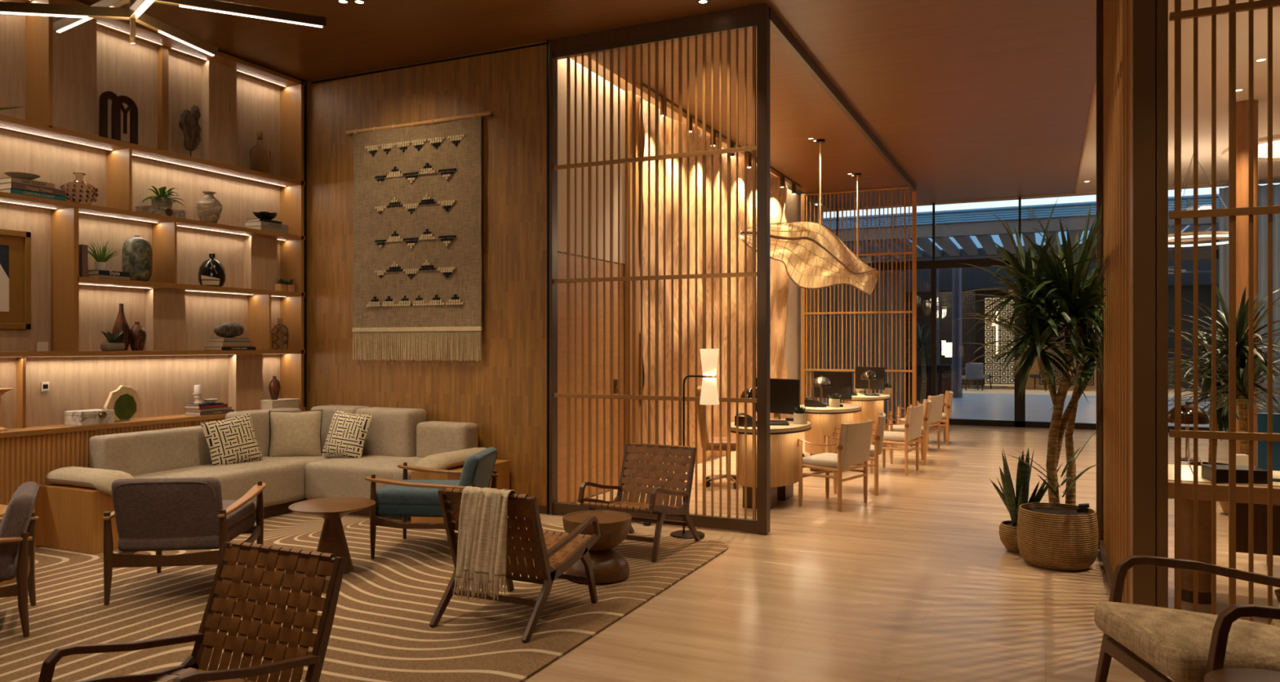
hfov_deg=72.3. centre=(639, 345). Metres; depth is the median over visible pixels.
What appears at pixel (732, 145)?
track spotlight
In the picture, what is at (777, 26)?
trim
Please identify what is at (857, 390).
bowl
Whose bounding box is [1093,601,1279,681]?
seat cushion
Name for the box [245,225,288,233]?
book
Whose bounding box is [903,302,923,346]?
palm
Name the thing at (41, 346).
card
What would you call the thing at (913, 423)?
armchair
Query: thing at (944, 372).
wall
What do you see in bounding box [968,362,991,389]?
chair
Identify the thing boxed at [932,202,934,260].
window
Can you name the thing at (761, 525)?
slatted screen
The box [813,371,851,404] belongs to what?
computer monitor
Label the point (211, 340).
book
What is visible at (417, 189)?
tapestry
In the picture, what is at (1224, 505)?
basket
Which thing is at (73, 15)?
chandelier
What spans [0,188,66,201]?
book
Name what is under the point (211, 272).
vase
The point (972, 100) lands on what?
ceiling
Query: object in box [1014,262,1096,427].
window
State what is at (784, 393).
computer monitor
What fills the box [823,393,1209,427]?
paving
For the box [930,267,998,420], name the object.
window
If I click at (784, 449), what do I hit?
reception desk
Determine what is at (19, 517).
cushion
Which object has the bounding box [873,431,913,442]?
seat cushion
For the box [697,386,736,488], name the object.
office chair
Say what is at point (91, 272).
book
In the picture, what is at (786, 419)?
computer mouse
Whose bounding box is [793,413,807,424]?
pot
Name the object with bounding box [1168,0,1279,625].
slatted screen
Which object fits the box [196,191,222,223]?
clay vase
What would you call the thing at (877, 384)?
computer monitor
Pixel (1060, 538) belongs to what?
basket
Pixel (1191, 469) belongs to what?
cable
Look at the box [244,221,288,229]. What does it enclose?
book
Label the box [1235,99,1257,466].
round column
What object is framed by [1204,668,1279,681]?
round side table
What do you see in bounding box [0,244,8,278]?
print
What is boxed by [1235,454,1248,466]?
phone stand
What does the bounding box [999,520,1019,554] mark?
basket
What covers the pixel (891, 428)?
seat cushion
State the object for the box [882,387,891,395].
pot
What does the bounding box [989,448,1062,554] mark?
potted snake plant
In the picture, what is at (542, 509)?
baseboard
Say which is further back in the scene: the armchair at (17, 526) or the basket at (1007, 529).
the basket at (1007, 529)
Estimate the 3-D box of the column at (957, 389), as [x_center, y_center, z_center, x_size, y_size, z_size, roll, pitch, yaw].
[9.057,-0.450,25.010,0.297,3.900,0.297,0,0,25]
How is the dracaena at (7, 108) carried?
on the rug
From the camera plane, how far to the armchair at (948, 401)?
13.08 m
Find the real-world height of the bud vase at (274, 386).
0.234 m
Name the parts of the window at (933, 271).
frame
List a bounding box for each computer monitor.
[755,377,799,422]
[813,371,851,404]
[854,366,884,395]
[1257,413,1279,471]
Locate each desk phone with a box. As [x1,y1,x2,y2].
[734,413,756,426]
[804,396,826,407]
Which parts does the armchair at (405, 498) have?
leg, leg, rail, seat, armrest, armrest, leg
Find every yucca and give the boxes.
[950,192,1107,571]
[1042,244,1101,505]
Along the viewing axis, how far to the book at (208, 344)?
8.12 m
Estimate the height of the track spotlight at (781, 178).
0.176 m
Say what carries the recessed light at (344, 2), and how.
in the ceiling at (972, 100)
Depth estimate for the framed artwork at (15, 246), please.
6.65 m
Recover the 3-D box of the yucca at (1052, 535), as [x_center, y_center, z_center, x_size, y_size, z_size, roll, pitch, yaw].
[2.653,0.243,6.020,0.996,2.513,1.310,0,0,25]
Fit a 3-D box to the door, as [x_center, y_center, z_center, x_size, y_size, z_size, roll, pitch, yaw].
[-0.479,0.319,8.616,0.124,2.342,1.490,0,0,25]
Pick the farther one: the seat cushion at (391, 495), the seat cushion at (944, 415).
the seat cushion at (944, 415)
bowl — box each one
[4,172,39,180]
[252,211,277,220]
[853,388,865,393]
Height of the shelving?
4.200 m
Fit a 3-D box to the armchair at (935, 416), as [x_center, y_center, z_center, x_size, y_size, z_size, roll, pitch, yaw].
[4.019,1.104,12.509,0.519,0.793,0.584,0,0,36]
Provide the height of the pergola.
4.400 m
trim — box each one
[311,39,549,515]
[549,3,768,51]
[768,7,915,191]
[817,178,1279,212]
[822,249,1218,432]
[1074,78,1096,194]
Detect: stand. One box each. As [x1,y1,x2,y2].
[0,393,8,431]
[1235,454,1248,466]
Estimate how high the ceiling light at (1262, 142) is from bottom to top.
0.050 m
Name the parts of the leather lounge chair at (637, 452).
leg, rail, armrest, seat rail, post, leg, woven seat, rail, leg, rail, rail, armrest, post, leg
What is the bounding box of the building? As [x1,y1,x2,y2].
[871,248,1218,389]
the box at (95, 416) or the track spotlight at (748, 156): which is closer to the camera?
the box at (95, 416)
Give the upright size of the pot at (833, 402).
0.100 m
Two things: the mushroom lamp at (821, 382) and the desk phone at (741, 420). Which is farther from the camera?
the mushroom lamp at (821, 382)
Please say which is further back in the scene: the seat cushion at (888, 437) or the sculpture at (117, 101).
the seat cushion at (888, 437)
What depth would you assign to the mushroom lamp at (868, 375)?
12.88 m
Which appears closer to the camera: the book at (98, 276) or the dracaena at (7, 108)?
the dracaena at (7, 108)
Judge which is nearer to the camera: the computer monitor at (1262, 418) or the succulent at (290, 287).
the computer monitor at (1262, 418)
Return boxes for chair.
[38,541,346,681]
[429,488,600,643]
[577,443,700,562]
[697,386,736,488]
[961,363,982,391]
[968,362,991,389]
[1029,374,1039,388]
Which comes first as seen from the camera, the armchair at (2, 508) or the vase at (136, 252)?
the armchair at (2, 508)
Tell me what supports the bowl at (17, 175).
on the book at (6, 180)
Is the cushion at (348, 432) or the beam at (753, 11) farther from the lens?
the cushion at (348, 432)
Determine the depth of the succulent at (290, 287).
8.82 m
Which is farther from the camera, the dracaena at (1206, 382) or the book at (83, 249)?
the dracaena at (1206, 382)
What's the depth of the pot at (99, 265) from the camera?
7.09 m
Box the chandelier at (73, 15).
[0,0,326,56]
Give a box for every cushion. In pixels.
[0,481,38,582]
[111,477,222,551]
[200,413,262,466]
[222,500,255,528]
[268,409,322,457]
[321,409,372,458]
[376,480,459,505]
[457,447,497,503]
[802,453,863,468]
[832,444,874,457]
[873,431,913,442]
[888,425,923,434]
[900,418,937,424]
[941,413,946,419]
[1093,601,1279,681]
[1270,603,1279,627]
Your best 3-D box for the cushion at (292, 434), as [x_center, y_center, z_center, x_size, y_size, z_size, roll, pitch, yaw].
[-3.203,0.840,8.142,0.467,0.460,0.166,0,0,-17]
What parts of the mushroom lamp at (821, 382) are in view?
stem, lamp shade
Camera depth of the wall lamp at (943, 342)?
27.31 m
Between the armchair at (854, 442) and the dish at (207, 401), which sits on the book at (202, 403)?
the dish at (207, 401)
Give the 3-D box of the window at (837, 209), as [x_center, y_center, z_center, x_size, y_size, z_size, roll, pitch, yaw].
[4.745,-2.150,17.012,1.840,1.100,0.060,0,0,25]
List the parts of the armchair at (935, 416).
leg, leg, cross rail, panel, leg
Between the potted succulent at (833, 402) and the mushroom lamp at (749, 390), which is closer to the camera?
the mushroom lamp at (749, 390)
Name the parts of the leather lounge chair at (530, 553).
leg, post, rail, leg, rail, leg, post, woven seat, armrest, rail, leg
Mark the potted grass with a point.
(101, 264)
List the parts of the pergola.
post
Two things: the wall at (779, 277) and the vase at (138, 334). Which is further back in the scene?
the wall at (779, 277)
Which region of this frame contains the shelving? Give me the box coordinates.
[0,0,306,509]
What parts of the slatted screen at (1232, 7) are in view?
rail, rail, rail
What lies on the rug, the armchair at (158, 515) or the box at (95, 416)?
the armchair at (158, 515)
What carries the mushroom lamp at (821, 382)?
on the reception desk at (824, 420)
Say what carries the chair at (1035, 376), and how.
on the floor at (995, 389)
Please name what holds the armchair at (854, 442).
on the floor at (917, 581)
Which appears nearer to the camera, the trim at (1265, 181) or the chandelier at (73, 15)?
the chandelier at (73, 15)
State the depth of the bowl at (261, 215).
8.57 m
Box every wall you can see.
[306,40,546,506]
[557,58,749,391]
[622,90,789,485]
[784,188,823,417]
[823,253,870,399]
[903,364,951,413]
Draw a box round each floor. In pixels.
[35,422,1279,681]
[962,385,1209,398]
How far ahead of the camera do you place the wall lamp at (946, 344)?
27.27 m
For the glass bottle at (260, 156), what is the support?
on the shelving
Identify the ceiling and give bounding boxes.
[75,0,1279,209]
[570,55,817,204]
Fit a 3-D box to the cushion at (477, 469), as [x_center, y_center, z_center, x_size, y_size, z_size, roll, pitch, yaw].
[-1.196,0.991,6.339,0.205,0.444,0.591,0,0,5]
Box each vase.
[60,172,97,204]
[111,303,130,351]
[121,235,152,281]
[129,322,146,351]
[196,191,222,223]
[198,253,225,286]
[268,376,280,399]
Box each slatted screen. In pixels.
[549,15,769,534]
[800,186,916,431]
[824,271,903,422]
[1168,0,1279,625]
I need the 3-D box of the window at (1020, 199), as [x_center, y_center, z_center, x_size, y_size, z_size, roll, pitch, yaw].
[7.671,-2.150,15.656,1.650,1.100,0.060,0,0,25]
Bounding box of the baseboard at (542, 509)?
[521,505,546,514]
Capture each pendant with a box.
[740,138,878,296]
[1168,154,1228,247]
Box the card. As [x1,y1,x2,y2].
[36,342,48,351]
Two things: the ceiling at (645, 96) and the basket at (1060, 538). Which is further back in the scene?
the ceiling at (645, 96)
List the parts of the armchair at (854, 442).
leg, cross rail, rail, rail, leg, leg, rail, cross rail, cross rail, panel, leg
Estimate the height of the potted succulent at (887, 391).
0.186 m
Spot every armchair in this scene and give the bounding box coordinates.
[0,481,39,637]
[0,504,35,585]
[102,477,266,605]
[364,447,498,559]
[797,419,872,511]
[832,412,885,496]
[870,404,924,475]
[888,399,931,465]
[896,394,943,453]
[915,391,953,445]
[1093,555,1279,681]
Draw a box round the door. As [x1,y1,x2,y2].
[557,252,623,502]
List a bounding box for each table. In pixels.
[288,497,375,575]
[562,510,631,585]
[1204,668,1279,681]
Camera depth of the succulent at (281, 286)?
8.72 m
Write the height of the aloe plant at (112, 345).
0.166 m
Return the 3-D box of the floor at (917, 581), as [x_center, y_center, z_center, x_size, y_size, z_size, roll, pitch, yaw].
[3.642,1.550,6.192,16.600,0.100,20.700,0,0,25]
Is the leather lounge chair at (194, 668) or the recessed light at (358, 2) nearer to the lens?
the leather lounge chair at (194, 668)
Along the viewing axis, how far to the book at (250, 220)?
8.52 m
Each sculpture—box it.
[98,91,137,144]
[103,385,141,422]
[178,104,200,156]
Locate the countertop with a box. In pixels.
[0,407,306,439]
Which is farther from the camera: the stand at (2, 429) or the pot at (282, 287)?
the pot at (282, 287)
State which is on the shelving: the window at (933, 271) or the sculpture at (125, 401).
the sculpture at (125, 401)
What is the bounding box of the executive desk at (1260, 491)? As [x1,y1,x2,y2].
[1168,464,1279,604]
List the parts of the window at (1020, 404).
frame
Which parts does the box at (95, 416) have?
lid, knob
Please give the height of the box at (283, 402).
0.088 m
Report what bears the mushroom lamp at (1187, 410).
on the executive desk at (1260, 491)
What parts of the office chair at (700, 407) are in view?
backrest, seat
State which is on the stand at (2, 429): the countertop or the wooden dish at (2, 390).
the wooden dish at (2, 390)
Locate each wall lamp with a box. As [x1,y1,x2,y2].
[941,341,946,355]
[944,342,948,357]
[948,342,951,357]
[995,311,998,354]
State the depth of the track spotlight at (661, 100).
9.51 m
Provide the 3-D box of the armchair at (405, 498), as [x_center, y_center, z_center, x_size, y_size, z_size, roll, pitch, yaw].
[-1.484,1.128,6.363,0.796,0.718,0.702,0,0,5]
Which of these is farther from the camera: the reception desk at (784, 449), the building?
the building
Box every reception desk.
[730,418,811,510]
[800,403,862,472]
[840,393,890,444]
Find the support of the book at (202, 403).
on the book at (221, 405)
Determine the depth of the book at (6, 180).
6.52 m
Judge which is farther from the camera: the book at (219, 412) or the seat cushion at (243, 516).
the book at (219, 412)
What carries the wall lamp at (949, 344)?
attached to the building
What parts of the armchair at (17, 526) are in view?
rail, seat, armrest, armrest, leg, cross rail, leg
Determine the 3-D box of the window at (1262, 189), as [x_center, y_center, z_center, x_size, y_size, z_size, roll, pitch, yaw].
[11.568,-0.565,13.541,4.400,4.070,0.100,0,0,25]
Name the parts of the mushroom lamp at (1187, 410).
stem, lamp shade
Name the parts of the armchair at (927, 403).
leg, leg, leg, leg, panel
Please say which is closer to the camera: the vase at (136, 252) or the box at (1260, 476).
the box at (1260, 476)
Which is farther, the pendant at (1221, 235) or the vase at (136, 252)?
the pendant at (1221, 235)
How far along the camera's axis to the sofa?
7.40 m
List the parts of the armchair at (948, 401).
leg, leg, panel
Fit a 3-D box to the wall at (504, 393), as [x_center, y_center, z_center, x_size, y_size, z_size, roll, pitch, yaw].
[-2.279,-0.600,8.507,3.310,4.200,0.120,0,0,25]
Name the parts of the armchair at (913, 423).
leg, leg, rail, rail, rail, leg, cross rail, cross rail, panel, leg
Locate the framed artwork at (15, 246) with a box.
[0,228,31,329]
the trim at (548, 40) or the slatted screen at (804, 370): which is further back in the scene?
the slatted screen at (804, 370)
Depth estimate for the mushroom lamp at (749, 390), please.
8.00 m
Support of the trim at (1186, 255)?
attached to the wall at (793, 335)
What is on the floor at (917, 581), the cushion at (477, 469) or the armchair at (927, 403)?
the armchair at (927, 403)
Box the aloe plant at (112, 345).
[100,330,124,351]
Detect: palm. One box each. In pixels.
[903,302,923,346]
[903,316,947,404]
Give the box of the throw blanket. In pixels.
[453,486,516,600]
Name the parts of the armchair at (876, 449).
leg, leg, leg, leg, panel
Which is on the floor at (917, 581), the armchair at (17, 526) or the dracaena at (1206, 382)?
the dracaena at (1206, 382)
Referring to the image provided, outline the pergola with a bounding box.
[823,194,1218,274]
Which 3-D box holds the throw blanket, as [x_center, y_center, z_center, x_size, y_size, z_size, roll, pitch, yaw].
[-0.797,1.029,4.557,0.340,0.579,0.174,0,0,25]
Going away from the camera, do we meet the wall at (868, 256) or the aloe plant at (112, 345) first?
the aloe plant at (112, 345)
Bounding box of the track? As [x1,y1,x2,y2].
[642,83,800,187]
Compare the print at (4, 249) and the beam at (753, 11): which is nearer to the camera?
the print at (4, 249)
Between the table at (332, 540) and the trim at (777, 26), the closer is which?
the table at (332, 540)
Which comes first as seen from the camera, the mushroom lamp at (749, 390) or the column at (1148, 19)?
the column at (1148, 19)
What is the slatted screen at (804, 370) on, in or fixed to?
on the floor at (917, 581)
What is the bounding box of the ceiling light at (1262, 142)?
[1222,134,1279,163]
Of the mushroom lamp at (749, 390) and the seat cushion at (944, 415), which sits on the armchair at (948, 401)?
the seat cushion at (944, 415)
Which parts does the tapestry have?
hanging rod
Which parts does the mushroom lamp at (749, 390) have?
lamp shade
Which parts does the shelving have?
block panel, shelf, shelf, shelf, block panel, shelf, block panel, block panel, block panel, panel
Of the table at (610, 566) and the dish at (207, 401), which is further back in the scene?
the dish at (207, 401)
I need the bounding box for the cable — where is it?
[1187,449,1202,475]
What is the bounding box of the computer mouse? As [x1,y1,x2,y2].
[785,417,793,421]
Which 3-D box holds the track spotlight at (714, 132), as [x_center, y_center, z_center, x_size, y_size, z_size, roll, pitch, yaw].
[0.915,-2.582,10.962,0.070,0.176,0.070,0,0,25]
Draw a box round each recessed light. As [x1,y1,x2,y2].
[337,0,349,4]
[353,0,365,4]
[697,0,708,4]
[1254,57,1267,62]
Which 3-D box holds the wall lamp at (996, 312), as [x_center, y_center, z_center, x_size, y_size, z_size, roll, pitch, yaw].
[12.022,-0.419,29.477,0.070,1.430,0.100,0,0,25]
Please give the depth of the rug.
4.91 m
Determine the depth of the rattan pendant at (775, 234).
10.93 m
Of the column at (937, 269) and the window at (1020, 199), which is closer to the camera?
the window at (1020, 199)
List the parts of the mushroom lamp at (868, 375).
stem, lamp shade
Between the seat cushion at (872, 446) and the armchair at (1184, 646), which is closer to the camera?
the armchair at (1184, 646)
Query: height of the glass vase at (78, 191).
0.255 m
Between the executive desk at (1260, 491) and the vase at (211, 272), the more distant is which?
the vase at (211, 272)
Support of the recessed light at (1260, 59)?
in the ceiling at (972, 100)
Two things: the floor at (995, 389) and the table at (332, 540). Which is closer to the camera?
the table at (332, 540)
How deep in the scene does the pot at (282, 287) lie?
8.73 m
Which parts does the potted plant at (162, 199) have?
pot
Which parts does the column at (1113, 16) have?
post, rail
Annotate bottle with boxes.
[248,131,271,173]
[271,318,288,350]
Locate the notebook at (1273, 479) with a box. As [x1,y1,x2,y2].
[1272,478,1279,482]
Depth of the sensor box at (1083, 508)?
5.83 m
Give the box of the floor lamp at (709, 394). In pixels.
[670,349,719,539]
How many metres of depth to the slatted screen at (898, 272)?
16.80 m
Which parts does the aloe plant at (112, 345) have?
pot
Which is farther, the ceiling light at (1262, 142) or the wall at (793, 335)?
the wall at (793, 335)
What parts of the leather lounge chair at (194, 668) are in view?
armrest, rail, leg, woven seat, post, armrest, rail, post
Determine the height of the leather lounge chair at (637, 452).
0.735 m
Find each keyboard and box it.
[769,420,789,426]
[863,393,879,395]
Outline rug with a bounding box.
[0,511,728,681]
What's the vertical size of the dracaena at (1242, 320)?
2.146 m
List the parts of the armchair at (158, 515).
leg, armrest, rail, leg, cross rail, seat, leg, armrest, cross rail, rail, leg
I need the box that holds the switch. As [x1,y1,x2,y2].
[635,521,651,526]
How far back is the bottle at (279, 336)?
8.71 m
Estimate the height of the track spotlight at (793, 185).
0.176 m
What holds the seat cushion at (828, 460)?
on the armchair at (854, 442)
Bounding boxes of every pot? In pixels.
[94,262,107,271]
[275,284,286,291]
[286,284,293,292]
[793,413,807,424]
[828,398,839,407]
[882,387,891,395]
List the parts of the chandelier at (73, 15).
arm, arm, stem, arm, arm, arm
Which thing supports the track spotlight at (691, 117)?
attached to the track
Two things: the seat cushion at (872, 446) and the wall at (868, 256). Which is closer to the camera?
the seat cushion at (872, 446)
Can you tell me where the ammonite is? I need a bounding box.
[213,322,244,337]
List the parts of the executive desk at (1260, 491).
leg, modesty panel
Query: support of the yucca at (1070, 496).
on the floor at (917, 581)
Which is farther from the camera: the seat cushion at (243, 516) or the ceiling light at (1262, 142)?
the ceiling light at (1262, 142)
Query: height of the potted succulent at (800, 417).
0.186 m
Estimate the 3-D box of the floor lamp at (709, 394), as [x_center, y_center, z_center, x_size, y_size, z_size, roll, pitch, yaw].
[0.434,0.765,6.809,0.411,1.470,0.270,0,0,25]
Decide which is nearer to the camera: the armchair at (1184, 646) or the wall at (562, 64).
the armchair at (1184, 646)
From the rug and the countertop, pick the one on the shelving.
the countertop
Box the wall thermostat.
[40,382,48,391]
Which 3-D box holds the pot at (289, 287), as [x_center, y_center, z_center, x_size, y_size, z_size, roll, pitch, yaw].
[-3.550,-0.571,8.844,0.076,0.074,0.076,0,0,25]
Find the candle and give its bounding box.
[192,385,203,404]
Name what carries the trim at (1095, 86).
attached to the ceiling at (972, 100)
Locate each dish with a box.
[0,388,13,393]
[203,399,217,403]
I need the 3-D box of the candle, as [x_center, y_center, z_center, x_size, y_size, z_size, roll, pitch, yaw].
[-4.011,0.448,7.944,0.084,0.168,0.084,0,0,25]
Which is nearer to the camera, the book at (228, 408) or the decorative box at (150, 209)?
the decorative box at (150, 209)
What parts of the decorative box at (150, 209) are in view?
lid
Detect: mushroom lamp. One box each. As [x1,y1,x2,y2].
[740,386,756,426]
[810,375,832,407]
[860,369,878,395]
[1168,402,1210,462]
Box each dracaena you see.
[0,106,21,110]
[1168,274,1279,515]
[1168,304,1279,466]
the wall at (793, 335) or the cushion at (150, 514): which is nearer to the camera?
the cushion at (150, 514)
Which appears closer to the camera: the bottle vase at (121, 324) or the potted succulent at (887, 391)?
the bottle vase at (121, 324)
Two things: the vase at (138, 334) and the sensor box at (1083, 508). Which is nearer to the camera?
the sensor box at (1083, 508)
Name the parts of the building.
backlit panel, backlit panel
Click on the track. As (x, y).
(645, 86)
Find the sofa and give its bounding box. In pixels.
[35,404,509,554]
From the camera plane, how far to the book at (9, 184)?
6.53 m
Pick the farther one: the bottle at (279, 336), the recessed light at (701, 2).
the bottle at (279, 336)
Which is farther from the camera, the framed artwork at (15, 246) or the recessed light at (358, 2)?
the recessed light at (358, 2)
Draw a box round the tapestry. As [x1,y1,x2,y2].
[345,111,493,361]
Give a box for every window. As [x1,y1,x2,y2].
[836,208,837,262]
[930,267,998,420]
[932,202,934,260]
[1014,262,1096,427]
[1018,196,1021,240]
[1218,184,1279,431]
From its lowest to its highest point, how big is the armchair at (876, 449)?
0.793 m
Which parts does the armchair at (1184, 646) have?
rail, cross rail, arm leg, leg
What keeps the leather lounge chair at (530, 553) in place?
on the rug
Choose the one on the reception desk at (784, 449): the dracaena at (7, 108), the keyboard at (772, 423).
the keyboard at (772, 423)
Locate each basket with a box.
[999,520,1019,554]
[1017,502,1098,571]
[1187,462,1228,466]
[1219,502,1228,515]
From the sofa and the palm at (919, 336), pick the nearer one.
the sofa
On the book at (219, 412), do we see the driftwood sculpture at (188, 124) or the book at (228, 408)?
the book at (228, 408)
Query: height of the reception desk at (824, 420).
0.750 m
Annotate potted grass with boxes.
[87,240,119,271]
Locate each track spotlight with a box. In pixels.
[660,99,666,116]
[686,115,692,132]
[710,131,715,146]
[730,143,734,157]
[746,154,751,168]
[779,175,784,187]
[791,183,795,194]
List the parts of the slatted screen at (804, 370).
post, rail, rail, rail, rail, post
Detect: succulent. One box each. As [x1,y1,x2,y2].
[275,278,287,291]
[283,278,293,292]
[790,405,811,424]
[828,391,841,407]
[882,382,891,395]
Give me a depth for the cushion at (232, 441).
7.56 m
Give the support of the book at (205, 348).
on the shelving
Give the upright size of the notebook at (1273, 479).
0.006 m
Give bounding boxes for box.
[63,408,114,426]
[135,204,186,218]
[260,398,299,409]
[1075,503,1089,513]
[1201,464,1267,484]
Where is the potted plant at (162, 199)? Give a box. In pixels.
[141,186,185,208]
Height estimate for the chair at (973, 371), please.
0.902 m
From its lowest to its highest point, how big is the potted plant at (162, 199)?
0.178 m
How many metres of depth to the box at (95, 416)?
6.96 m
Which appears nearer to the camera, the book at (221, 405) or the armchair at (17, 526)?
the armchair at (17, 526)
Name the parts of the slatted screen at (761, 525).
post, rail, rail, rail, rail, rail, post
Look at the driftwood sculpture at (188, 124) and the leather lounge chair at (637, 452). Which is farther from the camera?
the driftwood sculpture at (188, 124)
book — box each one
[0,177,54,188]
[0,182,65,196]
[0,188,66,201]
[79,244,88,277]
[88,270,129,276]
[88,274,129,279]
[183,404,227,408]
[185,402,223,405]
[185,409,234,416]
[186,406,231,412]
[203,346,255,350]
[206,342,252,346]
[208,337,248,342]
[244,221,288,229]
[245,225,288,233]
[247,218,281,224]
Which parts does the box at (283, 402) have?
lid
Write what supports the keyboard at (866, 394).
on the reception desk at (871, 406)
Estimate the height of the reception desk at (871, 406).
0.750 m
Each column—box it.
[936,268,939,364]
[951,267,962,398]
[1096,0,1129,604]
[1129,0,1168,667]
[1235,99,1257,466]
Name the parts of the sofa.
backrest, seat, backrest, backrest, seat, backrest, arm, backrest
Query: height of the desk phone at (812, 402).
0.118 m
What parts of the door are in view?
handle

